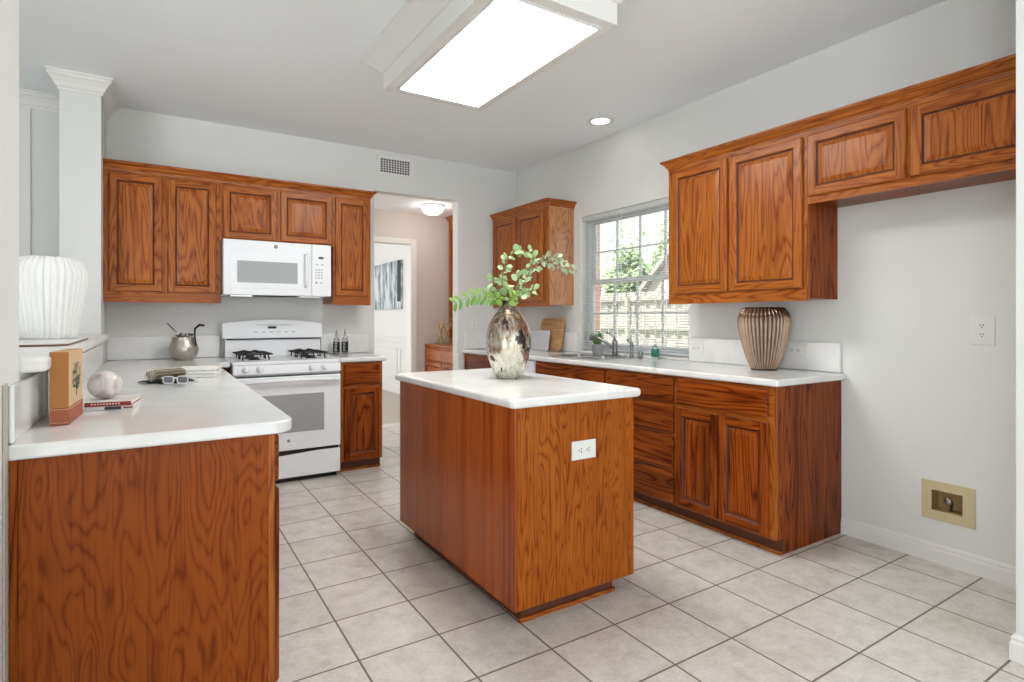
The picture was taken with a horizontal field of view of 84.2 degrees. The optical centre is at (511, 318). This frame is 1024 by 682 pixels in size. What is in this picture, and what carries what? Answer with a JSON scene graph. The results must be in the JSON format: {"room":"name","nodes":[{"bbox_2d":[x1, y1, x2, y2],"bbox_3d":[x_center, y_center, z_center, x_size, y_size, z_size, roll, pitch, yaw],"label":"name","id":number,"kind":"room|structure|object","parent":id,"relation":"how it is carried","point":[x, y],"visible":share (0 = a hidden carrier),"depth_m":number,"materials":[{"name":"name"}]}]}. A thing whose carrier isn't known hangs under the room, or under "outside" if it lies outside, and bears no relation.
{"room":"kitchen","nodes":[
{"label":"kitchen","id":0,"kind":"room"},
{"bbox_2d":[0,0,36,681],"bbox_3d":[-1.909,-0.177,2.317,0.140,2.803,3.260,0,0,-32],"label":"wall","id":1,"kind":"structure","parent":0,"point":[9,9],"depth_m":1.40,"materials":[{"name":"white paint"}]},
{"bbox_2d":[2,383,7,681],"bbox_3d":[-1.214,0.690,1.357,0.005,1.068,0.042,0,0,-32],"label":"trim","id":2,"kind":"structure","parent":1,"relation":"attached to","point":[4,386],"depth_m":1.35,"materials":[{"name":"beige"}]},
{"bbox_2d":[8,343,102,443],"bbox_3d":[-1.971,0.236,2.568,0.024,0.145,2.768,0,0,-32],"label":"backsplash","id":3,"kind":"structure","parent":1,"relation":"attached to","point":[28,398],"depth_m":1.61,"materials":[{"name":"white stone"}]},
{"bbox_2d":[19,335,107,372],"bbox_3d":[-2.207,0.126,2.502,0.555,0.042,2.620,0,0,-32],"label":"ledge","id":4,"kind":"object","parent":1,"relation":"on","point":[31,359],"visible":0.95,"depth_m":1.75,"materials":[{"name":"white paint"}]},
{"bbox_2d":[19,337,88,346],"bbox_3d":[-2.072,0.098,2.427,0.355,0.012,0.882,0,0,-32],"label":"serving tray","id":5,"kind":"object","parent":4,"relation":"on","point":[41,342],"visible":0.73,"depth_m":2.19,"materials":[{"name":"white ceramic"}]},
{"bbox_2d":[19,255,88,339],"bbox_3d":[-2.105,-0.092,2.573,0.299,0.368,0.298,0,0,-32],"label":"ribbed vase","id":6,"kind":"object","parent":5,"relation":"on","point":[52,289],"visible":0.86,"depth_m":2.48,"materials":[{"name":"white ceramic"}]},
{"bbox_2d":[59,89,105,363],"bbox_3d":[-2.947,-0.177,3.906,0.216,2.802,0.532,0,0,-32],"label":"wall column","id":7,"kind":"structure","parent":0,"point":[82,118],"depth_m":3.69,"materials":[{"name":"white paint"}]},
{"bbox_2d":[44,65,117,119],"bbox_3d":[-2.928,-1.522,3.877,0.352,0.112,0.600,0,0,-32],"label":"trim","id":8,"kind":"structure","parent":7,"relation":"attached to","point":[62,79],"depth_m":3.67,"materials":[{"name":"white paint"}]},
{"bbox_2d":[31,107,516,369],"bbox_3d":[-2.736,-0.177,4.426,6.526,2.803,0.118,0,0,-32],"label":"wall","id":9,"kind":"structure","parent":0,"point":[476,193],"depth_m":4.81,"materials":[{"name":"white paint"}]},
{"bbox_2d":[19,106,30,255],"bbox_3d":[-3.417,-0.171,3.912,0.144,2.590,0.020,0,0,-32],"label":"trim","id":10,"kind":"structure","parent":9,"relation":"attached to","point":[24,112],"depth_m":3.92,"materials":[{"name":"white paint"}]},
{"bbox_2d":[19,88,58,112],"bbox_3d":[-4.302,-1.522,3.322,2.697,0.112,0.068,0,0,-32],"label":"trim","id":11,"kind":"structure","parent":9,"relation":"attached to","point":[32,99],"depth_m":3.95,"materials":[{"name":"white paint"}]},
{"bbox_2d":[103,169,220,302],"bbox_3d":[-2.596,-0.575,4.234,0.725,0.918,0.354,0,0,-32],"label":"upper cabinet","id":12,"kind":"object","parent":9,"relation":"attached to","point":[162,234],"visible":1,"depth_m":4.07,"materials":[{"name":"brown wood"}]},
{"bbox_2d":[106,335,219,359],"bbox_3d":[-2.676,0.222,4.380,0.747,0.175,0.021,0,0,-32],"label":"backsplash","id":13,"kind":"structure","parent":9,"relation":"attached to","point":[126,347],"depth_m":4.32,"materials":[{"name":"white stone"}]},
{"bbox_2d":[221,182,332,246],"bbox_3d":[-1.936,-0.818,4.653,0.837,0.432,0.354,0,0,-32],"label":"upper cabinet","id":14,"kind":"object","parent":9,"relation":"attached to","point":[248,212],"visible":0.95,"depth_m":4.49,"materials":[{"name":"brown wood"}]},
{"bbox_2d":[103,158,376,199],"bbox_3d":[-2.083,-1.066,4.546,1.925,0.062,0.377,0,0,-32],"label":"crown molding","id":15,"kind":"structure","parent":14,"relation":"attached to","point":[113,164],"depth_m":4.31,"materials":[{"name":"brown wood"}]},
{"bbox_2d":[221,239,330,297],"bbox_3d":[-1.912,-0.383,4.580,0.788,0.427,0.478,0,0,-32],"label":"microwave oven","id":16,"kind":"object","parent":14,"relation":"attached to","point":[249,268],"visible":0.98,"depth_m":4.39,"materials":[{"name":"white enamel"},{"name":"grey glass"},{"name":"white plastic"}]},
{"bbox_2d":[320,333,369,353],"bbox_3d":[-1.504,0.222,5.125,0.445,0.175,0.021,0,0,-32],"label":"backsplash","id":17,"kind":"structure","parent":9,"relation":"attached to","point":[360,342],"depth_m":5.15,"materials":[{"name":"white stone"}]},
{"bbox_2d":[346,334,350,343],"bbox_3d":[-1.485,0.189,5.119,0.060,0.090,0.008,0,0,-32],"label":"power outlet","id":18,"kind":"object","parent":17,"relation":"attached to","point":[347,336],"visible":0.55,"depth_m":5.13,"materials":[{"name":"white plastic"}]},
{"bbox_2d":[323,195,369,304],"bbox_3d":[-1.447,-0.575,4.963,0.319,0.918,0.354,0,0,-32],"label":"upper cabinet","id":19,"kind":"object","parent":9,"relation":"attached to","point":[350,251],"visible":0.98,"depth_m":4.81,"materials":[{"name":"brown wood"}]},
{"bbox_2d":[377,154,412,178],"bbox_3d":[-1.106,-1.442,5.386,0.355,0.183,0.008,0,0,-32],"label":"air vent","id":20,"kind":"object","parent":9,"relation":"in","point":[386,165],"visible":1,"depth_m":5.38,"materials":[{"name":"white metal"}]},
{"bbox_2d":[471,317,476,327],"bbox_3d":[-0.391,0.039,5.840,0.072,0.116,0.008,0,0,-32],"label":"power outlet","id":21,"kind":"object","parent":9,"relation":"attached to","point":[473,319],"visible":1,"depth_m":5.84,"materials":[{"name":"white plastic"}]},
{"bbox_2d":[374,209,448,371],"bbox_3d":[-2.247,-0.151,6.082,3.926,2.750,0.118,0,0,-32],"label":"wall","id":22,"kind":"structure","parent":0,"point":[431,233],"depth_m":6.79,"materials":[{"name":"white paint"}]},
{"bbox_2d":[374,236,416,372],"bbox_3d":[-1.578,0.144,6.497,0.980,2.160,0.138,0,0,-32],"label":"trim","id":23,"kind":"structure","parent":22,"relation":"attached to","point":[411,250],"depth_m":6.69,"materials":[{"name":"white paint"}]},
{"bbox_2d":[374,193,452,216],"bbox_3d":[-1.873,-1.310,5.647,4.090,0.133,1.018,0,0,-32],"label":"ceiling","id":24,"kind":"structure","parent":0,"point":[385,202],"depth_m":6.17,"materials":[{"name":"white paint"}]},
{"bbox_2d":[421,203,443,214],"bbox_3d":[-0.871,-1.190,6.223,0.260,0.103,0.260,0,0,-32],"label":"dome light","id":25,"kind":"object","parent":24,"relation":"attached to","point":[428,208],"visible":1,"depth_m":6.14,"materials":[{"name":"white glass"}]},
{"bbox_2d":[19,0,945,172],"bbox_3d":[-0.666,-1.639,1.320,6.690,0.120,7.344,0,0,-32],"label":"ceiling","id":26,"kind":"structure","parent":0,"point":[287,67],"depth_m":3.47,"materials":[{"name":"white paint"}]},
{"bbox_2d":[360,0,622,110],"bbox_3d":[-0.139,-1.474,3.034,0.883,0.208,1.532,0,0,-32],"label":"ceiling light","id":27,"kind":"object","parent":26,"relation":"hanging from","point":[469,54],"visible":1,"depth_m":2.89,"materials":[{"name":"white paint"}]},
{"bbox_2d":[587,117,613,125],"bbox_3d":[0.709,-1.607,4.537,0.212,0.066,0.212,0,0,-32],"label":"recessed light","id":28,"kind":"object","parent":26,"relation":"in","point":[597,121],"visible":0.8,"depth_m":4.55,"materials":[{"name":"white glass"}]},
{"bbox_2d":[276,389,1023,681],"bbox_3d":[-2.285,1.274,3.879,6.700,0.100,13.400,0,0,-32],"label":"floor","id":29,"kind":"structure","parent":0,"point":[363,598],"depth_m":2.35,"materials":[{"name":"tile"}]},
{"bbox_2d":[9,434,278,681],"bbox_3d":[-1.222,0.786,1.958,0.632,0.875,0.925,0,0,-32],"label":"base cabinet","id":30,"kind":"object","parent":29,"relation":"on","point":[153,563],"visible":0.77,"depth_m":1.55,"materials":[{"name":"red wood"}]},
{"bbox_2d":[221,319,340,483],"bbox_3d":[-1.821,0.615,4.465,0.780,1.218,0.748,0,0,-32],"label":"gas range","id":31,"kind":"object","parent":29,"relation":"on","point":[280,360],"visible":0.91,"depth_m":4.32,"materials":[{"name":"white metal"}]},
{"bbox_2d":[223,355,339,365],"bbox_3d":[-1.823,0.325,4.475,0.762,0.026,0.610,0,0,-32],"label":"cooktop","id":32,"kind":"object","parent":31,"relation":"in","point":[234,360],"depth_m":4.32,"materials":[{"name":"white metal"}]},
{"bbox_2d":[339,361,381,471],"bbox_3d":[-1.374,0.786,4.832,0.336,0.875,0.649,0,0,-32],"label":"base cabinet","id":33,"kind":"object","parent":29,"relation":"on","point":[360,445],"visible":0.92,"depth_m":4.56,"materials":[{"name":"red wood"}]},
{"bbox_2d":[321,352,386,362],"bbox_3d":[-1.363,0.329,4.835,0.382,0.038,0.661,0,0,-32],"label":"countertop","id":34,"kind":"structure","parent":33,"relation":"on","point":[350,357],"depth_m":4.63,"materials":[{"name":"white stone"}]},
{"bbox_2d":[333,329,339,353],"bbox_3d":[-1.527,0.199,4.928,0.058,0.222,0.059,0,0,-32],"label":"glass cruet","id":35,"kind":"object","parent":34,"relation":"on","point":[336,342],"visible":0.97,"depth_m":4.91,"materials":[{"name":"white"}]},
{"bbox_2d":[341,329,347,353],"bbox_3d":[-1.466,0.199,4.968,0.058,0.222,0.059,0,0,-32],"label":"glass cruet","id":36,"kind":"object","parent":34,"relation":"on","point":[344,343],"visible":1,"depth_m":4.95,"materials":[{"name":"white"}]},
{"bbox_2d":[424,343,452,371],"bbox_3d":[-0.540,0.761,6.505,0.590,0.925,0.962,0,0,-32],"label":"base cabinet","id":37,"kind":"object","parent":29,"relation":"on","point":[438,357],"visible":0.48,"depth_m":6.43,"materials":[{"name":"brown wood"}]},
{"bbox_2d":[438,323,452,344],"bbox_3d":[-0.730,0.171,6.561,0.249,0.249,0.249,0,0,-32],"label":"basket","id":38,"kind":"object","parent":37,"relation":"on","point":[441,324],"visible":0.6,"depth_m":6.46,"materials":[{"name":"brown wicker"}]},
{"bbox_2d":[464,353,491,369],"bbox_3d":[-0.045,0.786,5.666,0.652,0.875,0.655,0,0,-32],"label":"base cabinet","id":39,"kind":"object","parent":29,"relation":"on","point":[471,361],"visible":0.09,"depth_m":5.55,"materials":[{"name":"red wood"}]},
{"bbox_2d":[400,381,633,622],"bbox_3d":[-0.037,0.786,2.875,0.652,0.875,1.202,0,0,-32],"label":"kitchen island","id":40,"kind":"object","parent":29,"relation":"on","point":[498,492],"visible":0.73,"depth_m":2.40,"materials":[{"name":"brown wood"}]},
{"bbox_2d":[395,368,640,408],"bbox_3d":[-0.044,0.329,2.872,0.691,0.038,1.260,0,0,-32],"label":"island countertop","id":41,"kind":"structure","parent":40,"relation":"on","point":[529,390],"depth_m":2.58,"materials":[{"name":"white stone"}]},
{"bbox_2d":[486,301,530,378],"bbox_3d":[-0.019,0.108,2.963,0.239,0.402,0.239,0,0,-32],"label":"glass vase","id":42,"kind":"object","parent":41,"relation":"on","point":[508,336],"visible":0.88,"depth_m":2.88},
{"bbox_2d":[449,287,498,311],"bbox_3d":[-0.170,-0.082,2.915,0.309,0.160,0.036,0,0,-13],"label":"leafy branch","id":43,"kind":"object","parent":42,"relation":"in","point":[478,291],"visible":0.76,"depth_m":2.90,"materials":[{"name":"green plant"}]},
{"bbox_2d":[486,289,520,305],"bbox_3d":[-0.043,-0.075,2.904,0.180,0.146,0.125,0,0,0],"label":"leafy branch","id":44,"kind":"object","parent":42,"relation":"in","point":[499,301],"visible":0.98,"depth_m":2.90,"materials":[{"name":"green plant"}]},
{"bbox_2d":[486,244,523,300],"bbox_3d":[-0.038,-0.198,2.955,0.204,0.390,0.090,0,0,-32],"label":"leafy branch","id":45,"kind":"object","parent":42,"relation":"in","point":[504,290],"visible":0.86,"depth_m":2.97,"materials":[{"name":"green plant"}]},
{"bbox_2d":[505,245,539,303],"bbox_3d":[0.054,-0.195,2.935,0.186,0.384,0.118,0,0,-8],"label":"leafy branch","id":46,"kind":"object","parent":42,"relation":"in","point":[524,294],"visible":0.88,"depth_m":2.93,"materials":[{"name":"green plant"}]},
{"bbox_2d":[517,250,576,296],"bbox_3d":[0.160,-0.182,3.001,0.372,0.360,0.086,0,0,1],"label":"leafy branch","id":47,"kind":"object","parent":42,"relation":"in","point":[559,257],"visible":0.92,"depth_m":3.01,"materials":[{"name":"green plant"}]},
{"bbox_2d":[572,439,595,460],"bbox_3d":[0.301,0.549,2.374,0.128,0.078,0.008,0,0,-32],"label":"power outlet","id":48,"kind":"object","parent":40,"relation":"attached to","point":[583,449],"visible":1,"depth_m":2.37,"materials":[{"name":"white plastic"}]},
{"bbox_2d":[578,446,582,453],"bbox_3d":[0.285,0.549,2.361,0.028,0.032,0.002,0,0,-32],"label":"socket","id":49,"kind":"object","parent":48,"relation":"attached to","point":[580,448],"depth_m":2.36,"materials":[{"name":"white plastic"}]},
{"bbox_2d":[586,445,590,452],"bbox_3d":[0.321,0.549,2.383,0.028,0.032,0.002,0,0,-32],"label":"socket","id":50,"kind":"object","parent":48,"relation":"attached to","point":[588,447],"depth_m":2.38,"materials":[{"name":"white plastic"}]},
{"bbox_2d":[524,360,535,372],"bbox_3d":[0.271,0.788,5.116,0.699,0.872,0.604,0,0,-32],"label":"dishwasher","id":51,"kind":"object","parent":29,"relation":"on","point":[530,367],"visible":0.12,"depth_m":4.73,"materials":[{"name":"white"}]},
{"bbox_2d":[536,361,606,382],"bbox_3d":[0.692,0.786,4.506,0.652,0.875,0.870,0,0,-32],"label":"base cabinet","id":52,"kind":"object","parent":29,"relation":"on","point":[595,374],"visible":0.12,"depth_m":4.27,"materials":[{"name":"red wood"}]},
{"bbox_2d":[607,369,682,517],"bbox_3d":[1.091,0.786,3.876,0.652,0.875,0.619,0,0,-32],"label":"base cabinet","id":53,"kind":"object","parent":29,"relation":"on","point":[655,407],"visible":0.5,"depth_m":3.58,"materials":[{"name":"red wood"}]},
{"bbox_2d":[676,376,840,555],"bbox_3d":[1.433,0.786,3.338,0.652,0.875,0.653,0,0,-32],"label":"base cabinet","id":54,"kind":"object","parent":29,"relation":"on","point":[759,466],"visible":0.91,"depth_m":3.09,"materials":[{"name":"red wood"}]},
{"bbox_2d":[462,348,845,386],"bbox_3d":[0.695,0.329,4.490,0.663,0.038,3.450,0,0,-32],"label":"countertop","id":55,"kind":"structure","parent":54,"relation":"on","point":[781,377],"depth_m":3.52,"materials":[{"name":"white stone"}]},
{"bbox_2d":[530,330,549,350],"bbox_3d":[0.270,0.211,5.513,0.043,0.194,0.300,0,0,-32],"label":"cutting board","id":56,"kind":"object","parent":55,"relation":"on","point":[539,338],"visible":0.85,"depth_m":5.50,"materials":[{"name":"grey stone"}]},
{"bbox_2d":[541,318,564,350],"bbox_3d":[0.381,0.152,5.474,0.071,0.312,0.365,0,0,-32],"label":"cutting board","id":57,"kind":"object","parent":55,"relation":"on","point":[556,326],"visible":0.78,"depth_m":5.41,"materials":[{"name":"brown wood"}]},
{"bbox_2d":[548,353,636,359],"bbox_3d":[0.640,0.390,4.603,0.415,0.169,0.635,0,0,-32],"label":"sink","id":58,"kind":"object","parent":55,"relation":"in","point":[582,355],"visible":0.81,"depth_m":4.62,"materials":[{"name":"silver metal"}]},
{"bbox_2d":[556,354,594,357],"bbox_3d":[0.530,0.391,4.717,0.310,0.166,0.282,0,0,-32],"label":"basin","id":59,"kind":"object","parent":58,"relation":"in","point":[558,355],"depth_m":4.84,"materials":[{"name":"silver metal"}]},
{"bbox_2d":[587,331,604,354],"bbox_3d":[0.718,0.199,4.786,0.188,0.212,0.178,0,0,-32],"label":"potted plant","id":60,"kind":"object","parent":58,"relation":"on","point":[597,347],"visible":0.86,"depth_m":4.75,"materials":[{"name":"green plant"}]},
{"bbox_2d":[578,356,618,359],"bbox_3d":[0.697,0.391,4.454,0.310,0.166,0.282,0,0,-32],"label":"basin","id":61,"kind":"object","parent":58,"relation":"in","point":[581,357],"depth_m":4.57,"materials":[{"name":"silver metal"}]},
{"bbox_2d":[627,339,633,356],"bbox_3d":[0.937,0.232,4.472,0.037,0.145,0.060,0,0,-44],"label":"sprayer","id":62,"kind":"object","parent":58,"relation":"on","point":[628,340],"visible":1,"depth_m":4.45,"materials":[{"name":"silver metal"}]},
{"bbox_2d":[589,332,626,356],"bbox_3d":[0.798,0.206,4.639,0.335,0.197,0.114,0,0,39],"label":"kitchen faucet","id":63,"kind":"object","parent":55,"relation":"on","point":[614,346],"visible":1,"depth_m":4.60,"materials":[{"name":"silver metal"}]},
{"bbox_2d":[638,351,642,358],"bbox_3d":[0.997,0.281,4.382,0.038,0.057,0.037,0,0,-32],"label":"air gap cap","id":64,"kind":"object","parent":55,"relation":"on","point":[640,353],"visible":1,"depth_m":4.37,"materials":[{"name":"silver metal"}]},
{"bbox_2d":[651,339,658,358],"bbox_3d":[1.091,0.234,4.317,0.051,0.151,0.068,0,0,-32],"label":"soap bottle","id":65,"kind":"object","parent":55,"relation":"on","point":[655,349],"visible":1,"depth_m":4.30,"materials":[{"name":"teal plastic"}]},
{"bbox_2d":[737,307,790,370],"bbox_3d":[1.529,0.120,3.441,0.300,0.378,0.299,0,0,15],"label":"ribbed vase","id":66,"kind":"object","parent":55,"relation":"on","point":[764,332],"visible":1,"depth_m":3.34,"materials":[{"name":"brown metal"}]},
{"bbox_2d":[374,0,1015,565],"bbox_3d":[0.469,-0.177,5.628,0.174,2.803,13.400,0,0,-32],"label":"wall","id":67,"kind":"structure","parent":0,"point":[919,401],"depth_m":3.01,"materials":[{"name":"white paint"}]},
{"bbox_2d":[374,260,402,309],"bbox_3d":[-2.182,-0.548,9.719,0.044,0.785,1.550,0,0,-32],"label":"canvas painting","id":68,"kind":"object","parent":67,"relation":"attached to","point":[388,277],"visible":0.82,"depth_m":9.52,"materials":[{"name":"blue fabric"}]},
{"bbox_2d":[446,215,452,342],"bbox_3d":[-0.422,-0.468,6.580,0.309,1.530,0.962,0,0,-32],"label":"upper cabinet","id":69,"kind":"object","parent":67,"relation":"attached to","point":[449,218],"visible":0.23,"depth_m":6.88,"materials":[{"name":"brown wood"}]},
{"bbox_2d":[463,331,578,351],"bbox_3d":[0.059,0.219,5.502,0.653,0.180,1.058,0,0,-32],"label":"backsplash","id":70,"kind":"structure","parent":67,"relation":"attached to","point":[471,339],"depth_m":5.76,"materials":[{"name":"white stone"}]},
{"bbox_2d":[490,198,576,307],"bbox_3d":[0.184,-0.599,5.593,0.346,0.970,1.014,0,0,-32],"label":"upper cabinet","id":71,"kind":"object","parent":67,"relation":"attached to","point":[546,228],"visible":0.81,"depth_m":5.26,"materials":[{"name":"brown wood"}]},
{"bbox_2d":[580,350,688,360],"bbox_3d":[1.002,0.299,4.708,0.102,0.019,1.245,0,0,-32],"label":"trim","id":72,"kind":"structure","parent":67,"relation":"attached to","point":[584,351],"depth_m":4.52,"materials":[{"name":"white paint"}]},
{"bbox_2d":[587,204,688,356],"bbox_3d":[1.062,-0.321,4.746,0.080,1.219,1.243,0,0,-32],"label":"window","id":73,"kind":"structure","parent":67,"relation":"in","point":[595,232],"depth_m":4.85,"materials":[{"name":"white plastic"}]},
{"bbox_2d":[582,198,688,355],"bbox_3d":[0.988,-0.325,4.699,0.039,1.202,1.235,0,0,-32],"label":"window blind","id":74,"kind":"object","parent":73,"relation":"attached to","point":[662,202],"visible":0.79,"depth_m":4.71,"materials":[{"name":"white plastic"}]},
{"bbox_2d":[669,132,837,303],"bbox_3d":[1.471,-0.560,3.587,0.322,0.922,0.987,0,0,-32],"label":"upper cabinet","id":75,"kind":"object","parent":67,"relation":"attached to","point":[743,227],"visible":0.99,"depth_m":3.37,"materials":[{"name":"red wood"}]},
{"bbox_2d":[690,338,840,372],"bbox_3d":[1.588,0.224,3.680,0.023,0.170,1.068,0,0,-32],"label":"backsplash","id":76,"kind":"structure","parent":67,"relation":"attached to","point":[821,356],"depth_m":3.48,"materials":[{"name":"white stone"}]},
{"bbox_2d":[690,342,702,353],"bbox_3d":[1.323,0.212,4.068,0.008,0.078,0.120,0,0,-32],"label":"power outlet","id":77,"kind":"object","parent":76,"relation":"attached to","point":[697,348],"visible":1,"depth_m":4.07,"materials":[{"name":"white plastic"}]},
{"bbox_2d":[783,343,806,356],"bbox_3d":[1.720,0.192,3.443,0.008,0.078,0.150,0,0,-32],"label":"power outlet","id":78,"kind":"object","parent":76,"relation":"attached to","point":[795,350],"visible":0.94,"depth_m":3.43,"materials":[{"name":"white plastic"}]},
{"bbox_2d":[660,54,1015,170],"bbox_3d":[1.717,-1.053,3.177,0.345,0.062,2.027,0,0,-32],"label":"crown molding","id":79,"kind":"structure","parent":67,"relation":"attached to","point":[1006,65],"depth_m":2.84,"materials":[{"name":"brown wood"}]},
{"bbox_2d":[807,72,1015,207],"bbox_3d":[2.003,-0.823,2.748,0.322,0.397,0.997,0,0,-32],"label":"upper cabinet","id":80,"kind":"object","parent":67,"relation":"attached to","point":[963,137],"visible":0.98,"depth_m":2.65,"materials":[{"name":"red wood"}]},
{"bbox_2d":[841,517,1015,587],"bbox_3d":[2.140,1.177,2.821,0.014,0.094,0.975,0,0,-32],"label":"baseboard","id":81,"kind":"structure","parent":67,"relation":"attached to","point":[1000,572],"depth_m":2.85,"materials":[{"name":"white paint"}]},
{"bbox_2d":[922,478,974,529],"bbox_3d":[2.189,0.913,2.825,0.084,0.194,0.224,0,0,-32],"label":"water supply box","id":82,"kind":"object","parent":67,"relation":"attached to","point":[945,502],"visible":1,"depth_m":2.82,"materials":[{"name":"beige plastic"}]},
{"bbox_2d":[970,316,994,344],"bbox_3d":[2.229,0.056,2.686,0.008,0.138,0.098,0,0,-32],"label":"power outlet","id":83,"kind":"object","parent":67,"relation":"attached to","point":[982,328],"visible":1,"depth_m":2.68,"materials":[{"name":"white plastic"}]},
{"bbox_2d":[978,323,985,328],"bbox_3d":[2.227,0.035,2.685,0.002,0.028,0.032,0,0,-32],"label":"socket","id":84,"kind":"object","parent":83,"relation":"attached to","point":[980,325],"depth_m":2.68,"materials":[{"name":"white plastic"}]},
{"bbox_2d":[978,332,985,337],"bbox_3d":[2.227,0.077,2.685,0.002,0.028,0.032,0,0,-32],"label":"socket","id":85,"kind":"object","parent":83,"relation":"attached to","point":[980,334],"depth_m":2.68,"materials":[{"name":"white plastic"}]},
{"bbox_2d":[1016,0,1023,636],"bbox_3d":[2.146,-0.177,2.159,0.714,2.803,0.146,0,0,-32],"label":"wall","id":86,"kind":"structure","parent":0,"point":[1019,3],"depth_m":2.02,"materials":[{"name":"white paint"}]},
{"bbox_2d":[1009,632,1023,664],"bbox_3d":[2.135,1.177,2.162,0.729,0.094,0.161,0,0,-32],"label":"baseboard","id":87,"kind":"structure","parent":86,"relation":"attached to","point":[1016,644],"depth_m":2.02,"materials":[{"name":"white paint"}]},
{"bbox_3d":[4.375,1.474,16.991,18.400,0.100,36.000,0,0,-32],"label":"ground","id":88,"kind":"structure","parent":0,"visible":0},
{"bbox_2d":[596,225,599,333],"bbox_3d":[0.462,0.074,7.341,1.350,2.700,0.500,0,0,-32],"label":"wall","id":89,"kind":"structure","parent":88,"relation":"on","point":[597,287],"depth_m":7.48,"materials":[{"name":"pink brick"}]},
{"bbox_2d":[600,215,668,292],"bbox_3d":[5.959,-1.388,22.191,4.480,5.631,4.938,0,0,-32],"label":"leafy tree","id":90,"kind":"object","parent":88,"relation":"on","point":[659,226],"visible":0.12,"depth_m":22.17,"materials":[{"name":"green plant"}]},
{"bbox_2d":[601,243,668,319],"bbox_3d":[3.674,-0.382,16.286,1.875,3.622,2.571,0,0,-32],"label":"leafy tree","id":91,"kind":"object","parent":88,"relation":"on","point":[629,255],"visible":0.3,"depth_m":16.08,"materials":[{"name":"green plant"}]},
{"bbox_2d":[600,290,688,347],"bbox_3d":[2.165,0.414,13.297,0.190,2.020,10.131,0,0,-32],"label":"wooden fence","id":92,"kind":"object","parent":88,"relation":"on","point":[605,298],"visible":0.09,"depth_m":12.24,"materials":[{"name":"beige wood"}]},
{"bbox_2d":[635,247,677,346],"bbox_3d":[6.145,-0.751,12.430,4.600,4.350,5.900,0,0,-32],"label":"house","id":93,"kind":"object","parent":88,"relation":"on","point":[660,260],"visible":0.08,"depth_m":12.83,"materials":[{"name":"grey"}]},
{"bbox_3d":[-1.933,0.787,3.079,0.632,0.875,1.729,0,0,-32],"label":"base cabinet","id":94,"kind":"object","parent":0,"visible":0},
{"bbox_2d":[8,357,291,460],"bbox_3d":[-1.795,0.329,2.983,0.766,0.038,3.325,0,0,-32],"label":"countertop","id":95,"kind":"structure","parent":94,"relation":"on","point":[219,407],"depth_m":1.74,"materials":[{"name":"white stone"}]},
{"bbox_2d":[49,348,82,425],"bbox_3d":[-1.362,0.203,1.734,0.046,0.213,0.218,0,0,-29],"label":"box","id":96,"kind":"object","parent":95,"relation":"on","point":[66,370],"visible":1,"depth_m":1.65,"materials":[{"name":"brown cardboard"}]},
{"bbox_2d":[72,362,80,394],"bbox_3d":[-1.343,0.185,1.747,0.001,0.102,0.132,0,0,-29],"label":"print","id":97,"kind":"object","parent":96,"relation":"on","point":[76,366],"depth_m":1.75,"materials":[{"name":"beige paper"}]},
{"bbox_2d":[85,399,140,410],"bbox_3d":[-1.396,0.303,1.990,0.136,0.012,0.171,0,0,-26],"label":"paperback book","id":98,"kind":"object","parent":95,"relation":"on","point":[135,404],"visible":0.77,"depth_m":1.92,"materials":[{"name":"white paper"}]},
{"bbox_2d":[84,394,140,407],"bbox_3d":[-1.398,0.288,1.992,0.131,0.016,0.171,0,0,-23],"label":"paperback book","id":99,"kind":"object","parent":98,"relation":"on","point":[118,400],"visible":0.98,"depth_m":1.94,"materials":[{"name":"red paper"}]},
{"bbox_2d":[87,371,123,398],"bbox_3d":[-1.419,0.230,1.978,0.104,0.098,0.104,0,0,-32],"label":"decorative piece","id":100,"kind":"object","parent":99,"relation":"on","point":[102,384],"visible":1,"depth_m":1.95,"materials":[{"name":"white ceramic"}]},
{"bbox_2d":[104,406,132,409],"bbox_3d":[-1.336,0.303,1.925,0.080,0.009,0.001,0,0,-26],"label":"print","id":101,"kind":"object","parent":98,"relation":"on","point":[106,407],"depth_m":1.92,"materials":[{"name":"blue"}]},
{"bbox_2d":[138,367,193,383],"bbox_3d":[-1.690,0.276,2.772,0.170,0.066,0.170,0,0,25],"label":"open book","id":102,"kind":"object","parent":95,"relation":"on","point":[154,375],"visible":0.67,"depth_m":2.73,"materials":[{"name":"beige paper"}]},
{"bbox_2d":[161,376,196,383],"bbox_3d":[-1.553,0.285,2.648,0.134,0.044,0.089,0,0,-7],"label":"eyeglasses","id":103,"kind":"object","parent":95,"relation":"on","point":[166,379],"visible":1,"depth_m":2.61,"materials":[{"name":"white plastic"}]},
{"bbox_2d":[167,323,204,359],"bbox_3d":[-2.462,0.171,4.276,0.244,0.278,0.200,0,0,-32],"label":"pitcher","id":104,"kind":"object","parent":95,"relation":"on","point":[181,347],"visible":1,"depth_m":4.21,"materials":[{"name":"grey metal"}]},
{"bbox_2d":[182,365,221,377],"bbox_3d":[-1.687,0.284,3.040,0.211,0.050,0.173,0,0,-18],"label":"napkin stack","id":105,"kind":"object","parent":95,"relation":"on","point":[192,371],"visible":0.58,"depth_m":2.98,"materials":[{"name":"white fabric"}]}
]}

